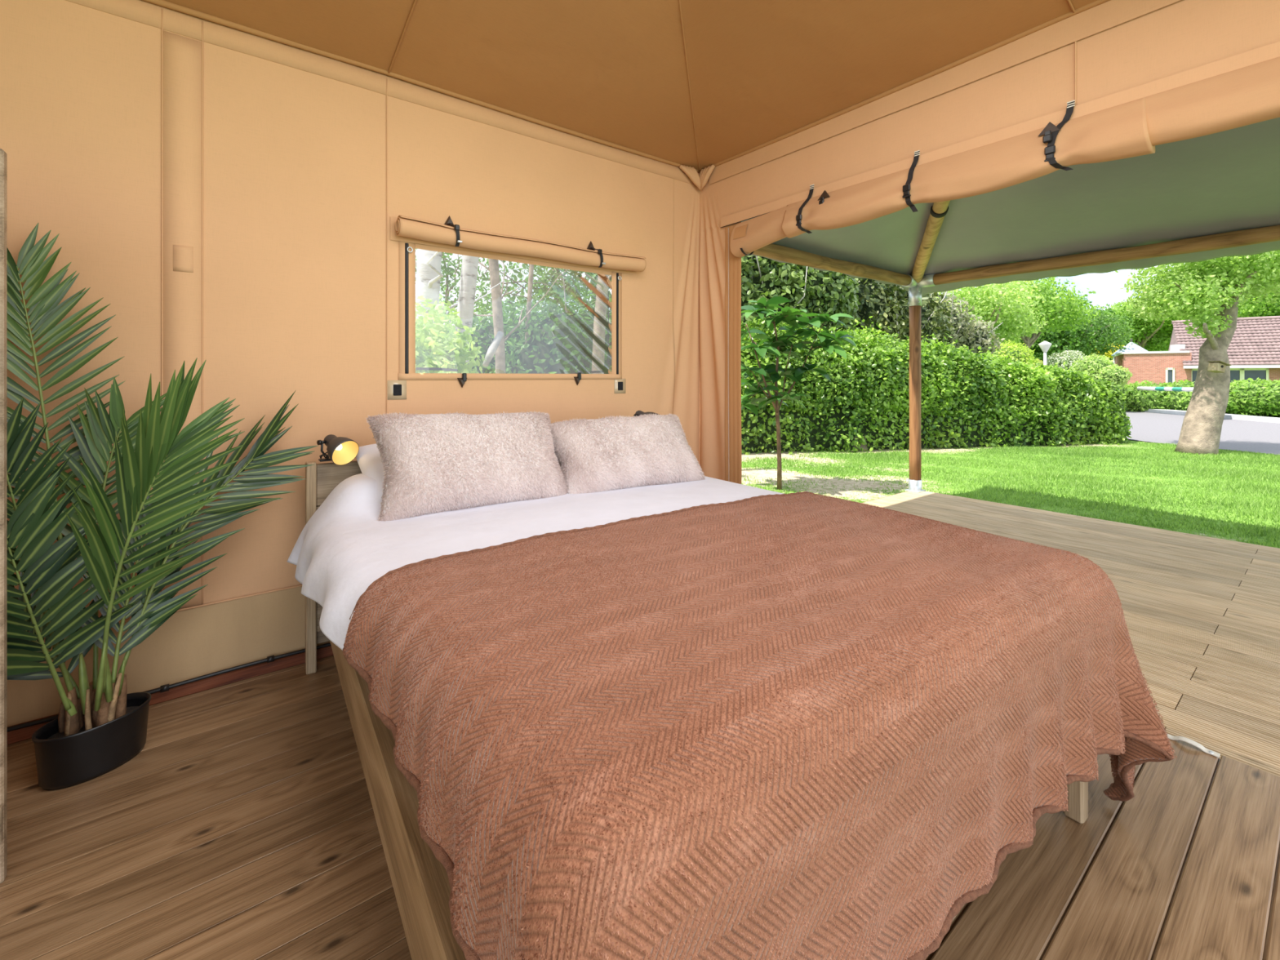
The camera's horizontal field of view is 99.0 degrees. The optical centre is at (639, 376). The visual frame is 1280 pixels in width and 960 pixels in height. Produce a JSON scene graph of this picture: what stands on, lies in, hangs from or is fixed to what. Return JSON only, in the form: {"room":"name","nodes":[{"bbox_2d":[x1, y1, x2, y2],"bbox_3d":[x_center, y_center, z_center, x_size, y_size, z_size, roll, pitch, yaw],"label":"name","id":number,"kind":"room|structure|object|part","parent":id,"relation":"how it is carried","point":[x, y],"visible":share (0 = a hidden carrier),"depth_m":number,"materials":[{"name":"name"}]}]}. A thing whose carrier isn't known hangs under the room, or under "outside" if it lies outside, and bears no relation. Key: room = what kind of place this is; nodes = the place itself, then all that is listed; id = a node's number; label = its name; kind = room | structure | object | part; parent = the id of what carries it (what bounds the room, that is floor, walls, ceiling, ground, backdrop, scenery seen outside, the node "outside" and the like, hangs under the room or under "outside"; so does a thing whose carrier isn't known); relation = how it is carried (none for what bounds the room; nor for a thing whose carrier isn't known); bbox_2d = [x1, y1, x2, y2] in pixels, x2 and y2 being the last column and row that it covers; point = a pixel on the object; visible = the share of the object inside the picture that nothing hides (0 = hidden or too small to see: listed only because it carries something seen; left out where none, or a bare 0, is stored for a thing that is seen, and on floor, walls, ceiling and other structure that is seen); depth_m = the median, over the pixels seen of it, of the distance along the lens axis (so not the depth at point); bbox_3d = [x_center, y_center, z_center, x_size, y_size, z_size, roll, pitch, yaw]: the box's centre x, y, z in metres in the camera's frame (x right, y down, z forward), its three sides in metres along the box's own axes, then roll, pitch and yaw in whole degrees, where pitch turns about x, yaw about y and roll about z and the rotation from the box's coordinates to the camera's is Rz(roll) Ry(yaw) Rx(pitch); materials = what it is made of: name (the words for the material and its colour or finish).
{"room":"tent interior","nodes":[
{"label":"tent interior","id":0,"kind":"room"},
{"bbox_2d":[0,0,699,726],"bbox_3d":[-1.728,-0.133,2.090,5.420,2.575,0.051,0,0,-38],"label":"wall","id":1,"kind":"structure","parent":0,"point":[231,195],"depth_m":2.24,"materials":[{"name":"fabric"}]},
{"bbox_2d":[7,642,331,732],"bbox_3d":[-1.783,1.143,1.981,5.000,0.028,0.031,0,0,-38],"label":"power cable","id":2,"kind":"object","parent":1,"relation":"attached to","point":[166,687],"visible":0.32,"depth_m":2.07,"materials":[{"name":"black plastic"}]},
{"bbox_2d":[7,645,333,744],"bbox_3d":[-1.781,1.177,2.020,5.250,0.045,0.045,0,0,-38],"label":"baseboard","id":3,"kind":"structure","parent":1,"relation":"attached to","point":[16,735],"depth_m":2.11,"materials":[{"name":"brown wood"}]},
{"bbox_2d":[398,240,622,387],"bbox_3d":[-0.624,-0.302,2.953,1.287,0.715,0.041,0,0,-38],"label":"window","id":4,"kind":"structure","parent":1,"relation":"in","point":[407,368],"depth_m":2.76,"materials":[{"name":"fabric"}]},
{"bbox_2d":[390,215,646,274],"bbox_3d":[-0.558,-0.716,2.937,1.443,0.162,0.101,0,0,-38],"label":"window blind","id":5,"kind":"object","parent":4,"relation":"attached to","point":[402,228],"visible":1,"depth_m":2.81,"materials":[{"name":"fabric"}]},
{"bbox_3d":[-0.626,-0.325,2.960,1.160,0.636,0.017,0,0,-38],"label":"film pane","id":6,"kind":"part","parent":4,"relation":"part of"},
{"bbox_2d":[142,0,1110,173],"bbox_3d":[-0.196,-1.690,0.127,5.445,0.612,5.040,0,0,-38],"label":"ceiling","id":7,"kind":"structure","parent":0,"point":[699,85],"depth_m":2.49,"materials":[{"name":"fabric"}]},
{"bbox_2d":[0,655,1279,959],"bbox_3d":[-0.313,1.250,0.011,5.518,0.101,5.200,0,0,-38],"label":"floor","id":8,"kind":"structure","parent":0,"point":[243,825],"depth_m":1.36,"materials":[{"name":"brown wood"}]},
{"bbox_2d":[0,148,7,883],"bbox_3d":[-1.851,0.330,1.037,0.858,1.740,0.045,0,0,-38],"label":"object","id":9,"kind":"structure","parent":8,"relation":"on","point":[3,155],"depth_m":1.30,"materials":[{"name":"beige fabric"}]},
{"bbox_2d":[7,222,317,790],"bbox_3d":[-1.563,0.327,1.685,1.068,1.746,0.745,0,0,-38],"label":"potted palm","id":10,"kind":"object","parent":8,"relation":"on","point":[97,730],"visible":0.99,"depth_m":1.64,"materials":[{"name":"green plant"}]},
{"bbox_2d":[31,692,151,790],"bbox_3d":[-1.680,1.121,1.684,0.255,0.158,0.188,0,0,-38],"label":"pot","id":11,"kind":"object","parent":10,"relation":"attached to","point":[78,749],"depth_m":1.64,"materials":[{"name":"black plastic"}]},
{"bbox_2d":[305,460,1088,959],"bbox_3d":[-0.006,0.774,1.899,1.860,0.852,2.128,0,0,-35],"label":"frame","id":12,"kind":"object","parent":8,"relation":"on","point":[422,888],"visible":0.09,"depth_m":1.09,"materials":[{"name":"brown wood"}]},
{"bbox_3d":[-1.344,0.774,2.230,0.036,0.852,0.062,0,0,-35],"label":"post","id":13,"kind":"part","parent":12,"relation":"part of","materials":[{"name":"brown wood"}]},
{"bbox_3d":[-0.601,0.730,2.759,1.800,0.740,0.020,0,0,-35],"label":"headboard","id":14,"kind":"part","parent":12,"relation":"part of","materials":[{"name":"white fabric"}]},
{"bbox_2d":[316,434,359,465],"bbox_3d":[-1.238,0.296,2.222,0.184,0.120,0.111,0,0,30],"label":"reading lamp","id":15,"kind":"object","parent":12,"relation":"attached to","point":[341,451],"visible":1,"depth_m":2.22,"materials":[{"name":"grey metal"}]},
{"bbox_3d":[-1.285,0.264,2.191,0.019,0.020,0.010,0,0,29],"label":"tilt knob","id":16,"kind":"part","parent":15,"relation":"part of","materials":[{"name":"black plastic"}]},
{"bbox_3d":[-1.225,0.282,2.213,0.031,0.032,0.038,0,0,-38],"label":"bulb","id":17,"kind":"part","parent":15,"relation":"part of","materials":[{"name":"white glass"}]},
{"bbox_3d":[-0.685,0.881,1.394,0.052,0.173,2.070,0,0,-35],"label":"rail","id":18,"kind":"part","parent":12,"relation":"part of","materials":[{"name":"brown wood"}]},
{"bbox_2d":[633,410,657,416],"bbox_3d":[0.022,0.269,3.094,0.184,0.156,0.111,0,0,30],"label":"reading lamp","id":19,"kind":"object","parent":12,"relation":"attached to","point":[638,413],"visible":0.23,"depth_m":3.07,"materials":[{"name":"grey metal"}]},
{"bbox_2d":[342,491,1176,959],"bbox_3d":[0.372,0.821,1.377,1.826,0.721,1.194,0,0,-38],"label":"blanket","id":20,"kind":"object","parent":12,"relation":"on","point":[804,725],"visible":1,"depth_m":0.91,"materials":[{"name":"fabric"}]},
{"bbox_3d":[1.187,1.000,1.488,0.045,0.400,0.045,0,0,-35],"label":"leg","id":21,"kind":"part","parent":12,"relation":"part of","materials":[{"name":"beige wood"}]},
{"bbox_3d":[-0.005,0.698,1.907,1.622,0.256,2.010,0,0,-38],"label":"mattress","id":22,"kind":"object","parent":12,"relation":"on","visible":0},
{"bbox_2d":[366,410,568,521],"bbox_3d":[-0.661,0.344,2.207,0.799,0.419,0.398,0,0,-38],"label":"cushion","id":23,"kind":"object","parent":22,"relation":"on","point":[433,463],"visible":0.9,"depth_m":2.08,"materials":[{"name":"beige fabric"}]},
{"bbox_2d":[287,473,784,650],"bbox_3d":[-0.269,0.568,2.230,1.908,0.372,1.225,0,0,-38],"label":"duvet","id":24,"kind":"object","parent":22,"relation":"on","point":[342,549],"visible":0.54,"depth_m":1.84,"materials":[{"name":"white fabric"}]},
{"bbox_2d":[355,443,385,499],"bbox_3d":[-0.819,0.399,2.353,0.700,0.250,0.420,0,0,-35],"label":"pillow","id":25,"kind":"object","parent":24,"relation":"on","point":[368,457],"visible":0.12,"depth_m":2.20,"materials":[{"name":"fabric"}]},
{"bbox_2d":[548,413,705,493],"bbox_3d":[-0.059,0.367,2.568,0.778,0.378,0.382,0,0,-38],"label":"cushion","id":26,"kind":"object","parent":22,"relation":"on","point":[606,454],"visible":0.83,"depth_m":2.43,"materials":[{"name":"beige fabric"}]},
{"bbox_2d":[1166,733,1220,758],"bbox_3d":[1.784,1.190,1.781,0.032,0.017,0.146,0,0,-38],"label":"strap","id":27,"kind":"object","parent":8,"relation":"on","point":[1171,737],"visible":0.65,"depth_m":1.76,"materials":[{"name":"fabric"}]},
{"bbox_2d":[679,0,1279,484],"bbox_3d":[1.854,-0.103,1.719,0.246,2.605,5.054,0,0,-38],"label":"wall","id":28,"kind":"structure","parent":0,"point":[1112,53],"depth_m":2.46,"materials":[{"name":"fabric"}]},
{"bbox_3d":[1.996,-0.976,1.671,0.004,0.010,4.805,0,0,-38],"label":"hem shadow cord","id":29,"kind":"part","parent":28,"relation":"part of","materials":[{"name":"beige fabric"}]},
{"bbox_2d":[729,56,1279,257],"bbox_3d":[2.001,-0.904,1.645,0.145,0.308,4.582,0,0,-38],"label":"flap","id":30,"kind":"object","parent":28,"relation":"attached to","point":[1249,95],"visible":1,"depth_m":2.12,"materials":[{"name":"fabric"}]},
{"bbox_2d":[861,490,1279,777],"bbox_3d":[3.528,1.360,2.336,3.512,0.281,6.385,0,0,-38],"label":"deck","id":31,"kind":"object","parent":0,"point":[1202,614],"visible":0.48,"depth_m":2.88,"materials":[{"name":"beige wood"}]},
{"bbox_2d":[752,200,1279,493],"bbox_3d":[3.488,-0.423,2.653,3.225,3.287,5.876,0,0,-38],"label":"canopy frame","id":32,"kind":"object","parent":31,"relation":"on","point":[917,280],"visible":0.8,"depth_m":4.96,"materials":[{"name":"wood"}]},
{"bbox_3d":[2.948,0.170,5.852,0.119,1.900,0.119,0,0,-38],"label":"post","id":33,"kind":"part","parent":32,"relation":"part of","materials":[{"name":"brown wood"}]},
{"bbox_2d":[741,117,1279,296],"bbox_3d":[3.578,-1.599,2.632,3.601,1.405,6.192,0,0,-38],"label":"canopy","id":34,"kind":"object","parent":32,"relation":"on","point":[1228,180],"visible":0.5,"depth_m":4.24,"materials":[{"name":"green fabric"}]},
{"label":"outside","id":35,"kind":"structure","parent":0,"visible":0},
{"bbox_2d":[741,416,1279,548],"bbox_3d":[16.022,1.279,30.380,102.500,0.111,88.500,0,0,-38],"label":"lawn","id":36,"kind":"structure","parent":35,"point":[1229,495],"depth_m":6.93,"materials":[{"name":"green plant"}]},
{"bbox_2d":[415,248,481,334],"bbox_3d":[-2.346,-2.389,6.283,2.483,7.525,2.418,0,0,-38],"label":"tree","id":37,"kind":"object","parent":36,"relation":"on","point":[428,274],"visible":0.16,"depth_m":5.89,"materials":[{"name":"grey plant"}]},
{"bbox_2d":[415,295,485,373],"bbox_3d":[-2.019,-0.196,5.164,1.080,1.190,1.125,0,0,-38],"label":"bush","id":38,"kind":"object","parent":36,"relation":"on","point":[446,350],"visible":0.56,"depth_m":5.08,"materials":[{"name":"green plant"}]},
{"bbox_2d":[439,293,475,330],"bbox_3d":[-4.807,-0.287,11.005,3.867,3.264,2.183,0,0,-38],"label":"thicket","id":39,"kind":"object","parent":36,"relation":"on","point":[440,295],"visible":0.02,"depth_m":11.37,"materials":[{"name":"green plant"}]},
{"bbox_2d":[437,308,492,336],"bbox_3d":[-3.648,-0.108,12.010,3.853,2.897,2.132,0,0,-42],"label":"thicket","id":40,"kind":"object","parent":36,"relation":"on","point":[477,317],"visible":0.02,"depth_m":11.73,"materials":[{"name":"green plant"}]},
{"bbox_2d":[415,248,515,317],"bbox_3d":[-5.155,-1.457,14.091,3.823,5.585,3.370,0,0,-38],"label":"tree","id":41,"kind":"object","parent":36,"relation":"on","point":[448,269],"visible":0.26,"depth_m":14.02,"materials":[{"name":"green plant"}]},
{"bbox_2d":[443,254,505,364],"bbox_3d":[-1.773,-2.433,7.341,3.024,7.610,1.858,0,0,-8],"label":"tree","id":42,"kind":"object","parent":36,"relation":"on","point":[469,266],"visible":0.13,"depth_m":6.52,"materials":[{"name":"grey plant"}]},
{"bbox_2d":[439,296,557,373],"bbox_3d":[-2.370,-0.134,11.065,3.797,2.939,2.182,0,0,-38],"label":"thicket","id":43,"kind":"object","parent":36,"relation":"on","point":[483,334],"visible":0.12,"depth_m":10.22,"materials":[{"name":"green plant"}]},
{"bbox_2d":[438,266,572,325],"bbox_3d":[-4.162,-0.952,16.046,5.521,4.572,3.663,0,0,-38],"label":"tree","id":44,"kind":"object","parent":36,"relation":"on","point":[483,282],"visible":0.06,"depth_m":15.57,"materials":[{"name":"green plant"}]},
{"bbox_2d":[453,258,568,373],"bbox_3d":[-2.302,-2.597,8.831,1.439,7.938,2.346,0,0,43],"label":"tree","id":45,"kind":"object","parent":36,"relation":"on","point":[496,292],"visible":0.37,"depth_m":8.45,"materials":[{"name":"grey plant"}]},
{"bbox_2d":[440,257,611,318],"bbox_3d":[-1.827,-1.044,12.465,4.902,4.756,3.570,0,0,-38],"label":"tree","id":46,"kind":"object","parent":36,"relation":"on","point":[513,281],"visible":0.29,"depth_m":12.02,"materials":[{"name":"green plant"}]},
{"bbox_2d":[502,264,564,342],"bbox_3d":[-1.497,-3.018,9.812,2.447,8.779,2.180,0,0,-18],"label":"tree","id":47,"kind":"object","parent":36,"relation":"on","point":[531,283],"visible":0.26,"depth_m":9.47,"materials":[{"name":"grey plant"}]},
{"bbox_2d":[486,276,611,373],"bbox_3d":[-1.083,-0.126,9.992,3.511,2.929,2.227,0,0,-38],"label":"tree","id":48,"kind":"object","parent":36,"relation":"on","point":[551,347],"visible":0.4,"depth_m":9.25,"materials":[{"name":"green plant"}]},
{"bbox_2d":[519,263,611,316],"bbox_3d":[-0.727,-1.085,11.510,3.516,4.829,3.210,0,0,-38],"label":"tree","id":49,"kind":"object","parent":36,"relation":"on","point":[593,275],"visible":0.14,"depth_m":11.12,"materials":[{"name":"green plant"}]},
{"bbox_2d":[556,293,611,315],"bbox_3d":[-0.194,-0.281,12.056,3.776,3.275,2.182,0,0,-38],"label":"thicket","id":50,"kind":"object","parent":36,"relation":"on","point":[588,311],"visible":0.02,"depth_m":11.29,"materials":[{"name":"green plant"}]},
{"bbox_2d":[585,271,611,373],"bbox_3d":[-0.473,-3.459,9.334,2.722,9.665,2.102,0,0,-38],"label":"tree","id":51,"kind":"object","parent":36,"relation":"on","point":[598,353],"visible":0.12,"depth_m":8.91,"materials":[{"name":"grey plant"}]},
{"bbox_2d":[741,296,856,489],"bbox_3d":[1.714,0.201,6.387,1.548,2.279,1.124,0,0,16],"label":"young tree","id":52,"kind":"object","parent":36,"relation":"on","point":[775,345],"visible":0.95,"depth_m":6.32,"materials":[{"name":"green plant"}]},
{"bbox_2d":[741,255,861,344],"bbox_3d":[2.556,-1.248,11.929,4.668,5.235,3.526,0,0,-29],"label":"tree","id":53,"kind":"object","parent":36,"relation":"on","point":[810,289],"visible":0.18,"depth_m":10.76,"materials":[{"name":"green plant"}]},
{"bbox_2d":[849,435,867,451],"bbox_3d":[3.954,1.200,9.900,0.340,0.280,0.332,0,0,-38],"label":"tree stump","id":54,"kind":"object","parent":36,"relation":"on","point":[864,446],"visible":0.24,"depth_m":9.78,"materials":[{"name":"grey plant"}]},
{"bbox_2d":[834,274,954,347],"bbox_3d":[5.505,-1.390,14.144,4.834,5.462,3.962,0,0,-28],"label":"flowering shrub","id":55,"kind":"object","parent":36,"relation":"on","point":[887,304],"visible":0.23,"depth_m":12.54,"materials":[{"name":"green plant"}]},
{"bbox_2d":[741,307,1133,454],"bbox_3d":[5.230,0.004,10.481,9.307,2.721,1.663,0,0,-10],"label":"hedge","id":56,"kind":"object","parent":36,"relation":"on","point":[968,398],"visible":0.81,"depth_m":10.00,"materials":[{"name":"green plant"}]},
{"bbox_2d":[928,289,1004,354],"bbox_3d":[8.856,-0.647,16.290,3.885,3.969,2.580,0,0,-26],"label":"shrub","id":57,"kind":"object","parent":36,"relation":"on","point":[969,334],"visible":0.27,"depth_m":15.63,"materials":[{"name":"green plant"}]},
{"bbox_2d":[933,280,1048,352],"bbox_3d":[16.253,-2.112,25.996,8.078,6.892,4.962,0,0,-25],"label":"tree","id":58,"kind":"object","parent":36,"relation":"on","point":[998,308],"visible":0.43,"depth_m":25.11,"materials":[{"name":"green plant"}]},
{"bbox_2d":[991,333,1045,357],"bbox_3d":[23.145,-1.312,36.744,10.226,5.350,5.150,0,0,-33],"label":"tree","id":59,"kind":"object","parent":36,"relation":"on","point":[1018,341],"visible":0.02,"depth_m":36.18,"materials":[{"name":"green plant"}]},
{"bbox_2d":[972,276,1106,355],"bbox_3d":[21.037,-2.291,29.353,8.214,7.266,5.188,0,0,-21],"label":"tree","id":60,"kind":"object","parent":36,"relation":"on","point":[1056,309],"visible":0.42,"depth_m":28.30,"materials":[{"name":"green plant"}]},
{"bbox_2d":[1046,350,1087,369],"bbox_3d":[20.363,-0.503,26.003,2.007,1.553,1.878,0,0,-14],"label":"bush","id":61,"kind":"object","parent":36,"relation":"on","point":[1068,357],"visible":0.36,"depth_m":25.63,"materials":[{"name":"green plant"}]},
{"bbox_2d":[1015,294,1137,364],"bbox_3d":[29.342,-2.061,37.862,9.381,6.848,6.466,0,0,-27],"label":"tree","id":62,"kind":"object","parent":36,"relation":"on","point":[1095,337],"visible":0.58,"depth_m":36.04,"materials":[{"name":"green plant"}]},
{"bbox_2d":[1036,350,1160,366],"bbox_3d":[43.650,-3.507,60.686,66.047,10.288,47.709,0,0,-38],"label":"woodland edge","id":63,"kind":"object","parent":36,"relation":"on","point":[1110,359],"visible":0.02,"depth_m":58.20,"materials":[{"name":"green plant"}]},
{"bbox_2d":[1094,342,1124,358],"bbox_3d":[37.408,-2.219,44.265,3.319,1.583,3.281,0,0,-38],"label":"bush","id":64,"kind":"object","parent":36,"relation":"on","point":[1108,353],"visible":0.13,"depth_m":43.23,"materials":[{"name":"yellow plant"}]},
{"bbox_2d":[1111,338,1147,364],"bbox_3d":[35.075,-0.724,39.000,2.128,4.088,2.279,0,0,-38],"label":"gazebo","id":65,"kind":"object","parent":36,"relation":"on","point":[1134,348],"visible":0.25,"depth_m":38.67,"materials":[{"name":"white"}]},
{"bbox_2d":[1103,297,1190,351],"bbox_3d":[44.036,-2.763,47.951,11.356,8.211,7.280,0,0,-24],"label":"tree","id":66,"kind":"object","parent":36,"relation":"on","point":[1152,335],"visible":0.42,"depth_m":46.31,"materials":[{"name":"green plant"}]},
{"bbox_2d":[1113,315,1279,384],"bbox_3d":[37.874,-1.200,34.381,11.875,5.040,7.928,0,0,37],"label":"house","id":67,"kind":"structure","parent":36,"relation":"on","point":[1253,351],"depth_m":33.45,"materials":[{"name":"brick"}]},
{"bbox_3d":[32.788,0.050,33.792,0.314,1.100,0.050,0,0,37],"label":"pane","id":68,"kind":"part","parent":67,"relation":"part of","materials":[{"name":"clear glass"}]},
{"bbox_3d":[33.899,0.050,33.268,0.499,1.000,0.050,0,0,37],"label":"pane","id":69,"kind":"part","parent":67,"relation":"part of","materials":[{"name":"clear glass"}]},
{"bbox_3d":[35.081,0.050,32.377,0.704,1.000,0.050,0,0,37],"label":"pane","id":70,"kind":"part","parent":67,"relation":"part of","materials":[{"name":"clear glass"}]},
{"bbox_3d":[35.821,0.050,31.819,0.950,1.000,0.050,0,0,37],"label":"pane","id":71,"kind":"part","parent":67,"relation":"part of","materials":[{"name":"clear glass"}]},
{"bbox_2d":[1115,249,1279,455],"bbox_3d":[9.964,-0.861,9.176,3.658,4.580,3.423,0,0,8],"label":"leaning tree","id":72,"kind":"object","parent":36,"relation":"on","point":[1196,287],"visible":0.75,"depth_m":9.27,"materials":[{"name":"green plant"}]},
{"bbox_2d":[1207,360,1231,373],"bbox_3d":[9.712,-0.169,9.170,0.207,0.202,0.220,0,0,0],"label":"box","id":73,"kind":"object","parent":72,"relation":"attached to","point":[1216,366],"visible":1,"depth_m":9.12,"materials":[{"name":"beige wood"}]},
{"bbox_3d":[9.726,-0.226,9.170,0.179,0.087,0.220,0,0,0],"label":"lid","id":74,"kind":"part","parent":73,"relation":"part of","materials":[{"name":"beige wood"}]},
{"bbox_2d":[1115,377,1279,417],"bbox_3d":[20.129,0.679,19.287,2.749,1.387,7.499,0,0,-38],"label":"hedge","id":75,"kind":"object","parent":36,"relation":"on","point":[1262,397],"visible":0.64,"depth_m":18.61,"materials":[{"name":"green plant"}]},
{"bbox_2d":[1142,408,1279,423],"bbox_3d":[18.526,1.260,16.316,1.212,0.160,22.752,0,0,5],"label":"kerb","id":76,"kind":"object","parent":36,"relation":"on","point":[1241,417],"visible":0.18,"depth_m":16.50,"materials":[{"name":"concrete"}]},
{"bbox_2d":[1155,279,1279,319],"bbox_3d":[48.249,-4.402,43.980,15.459,11.483,8.362,0,0,-4],"label":"tree","id":77,"kind":"object","parent":36,"relation":"on","point":[1258,308],"visible":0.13,"depth_m":42.13,"materials":[{"name":"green plant"}]},
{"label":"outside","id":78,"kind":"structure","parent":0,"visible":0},
{"bbox_2d":[989,339,1043,367],"bbox_3d":[14.340,-0.627,21.028,1.948,1.588,1.839,0,0,-38],"label":"shrub","id":79,"kind":"object","parent":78,"point":[1004,350],"visible":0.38,"depth_m":20.57,"materials":[{"name":"green plant"}]},
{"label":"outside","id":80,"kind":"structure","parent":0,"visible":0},
{"bbox_2d":[1125,410,1279,454],"bbox_3d":[17.446,1.300,14.548,19.800,0.001,17.700,0,0,-38],"label":"road","id":81,"kind":"structure","parent":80,"point":[1257,437],"depth_m":12.79,"materials":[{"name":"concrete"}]},
{"bbox_2d":[1038,341,1051,364],"bbox_3d":[14.831,0.005,20.000,0.400,2.630,0.400,0,0,-38],"label":"street lamp","id":82,"kind":"object","parent":81,"relation":"on","point":[1045,346],"visible":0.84,"depth_m":19.94,"materials":[{"name":"white metal"}]},
{"bbox_2d":[1137,386,1193,391],"bbox_3d":[17.908,0.750,18.147,0.536,1.140,3.536,0,0,15],"label":"barrier","id":83,"kind":"object","parent":81,"relation":"on","point":[1140,388],"visible":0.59,"depth_m":18.59,"materials":[{"name":"white metal"}]},
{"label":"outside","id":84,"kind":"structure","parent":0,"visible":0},
{"bbox_2d":[482,330,503,367],"bbox_3d":[-1.649,-0.311,6.109,0.088,0.413,0.292,0,0,34],"label":"branch","id":85,"kind":"object","parent":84,"point":[491,350],"visible":1,"depth_m":6.08,"materials":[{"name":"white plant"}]},
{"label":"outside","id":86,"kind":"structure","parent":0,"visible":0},
{"bbox_2d":[1069,353,1132,387],"bbox_3d":[17.337,-0.245,20.657,1.563,1.307,2.296,0,0,20],"label":"bush","id":87,"kind":"object","parent":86,"point":[1100,366],"visible":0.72,"depth_m":20.40,"materials":[{"name":"green plant"}]}
]}

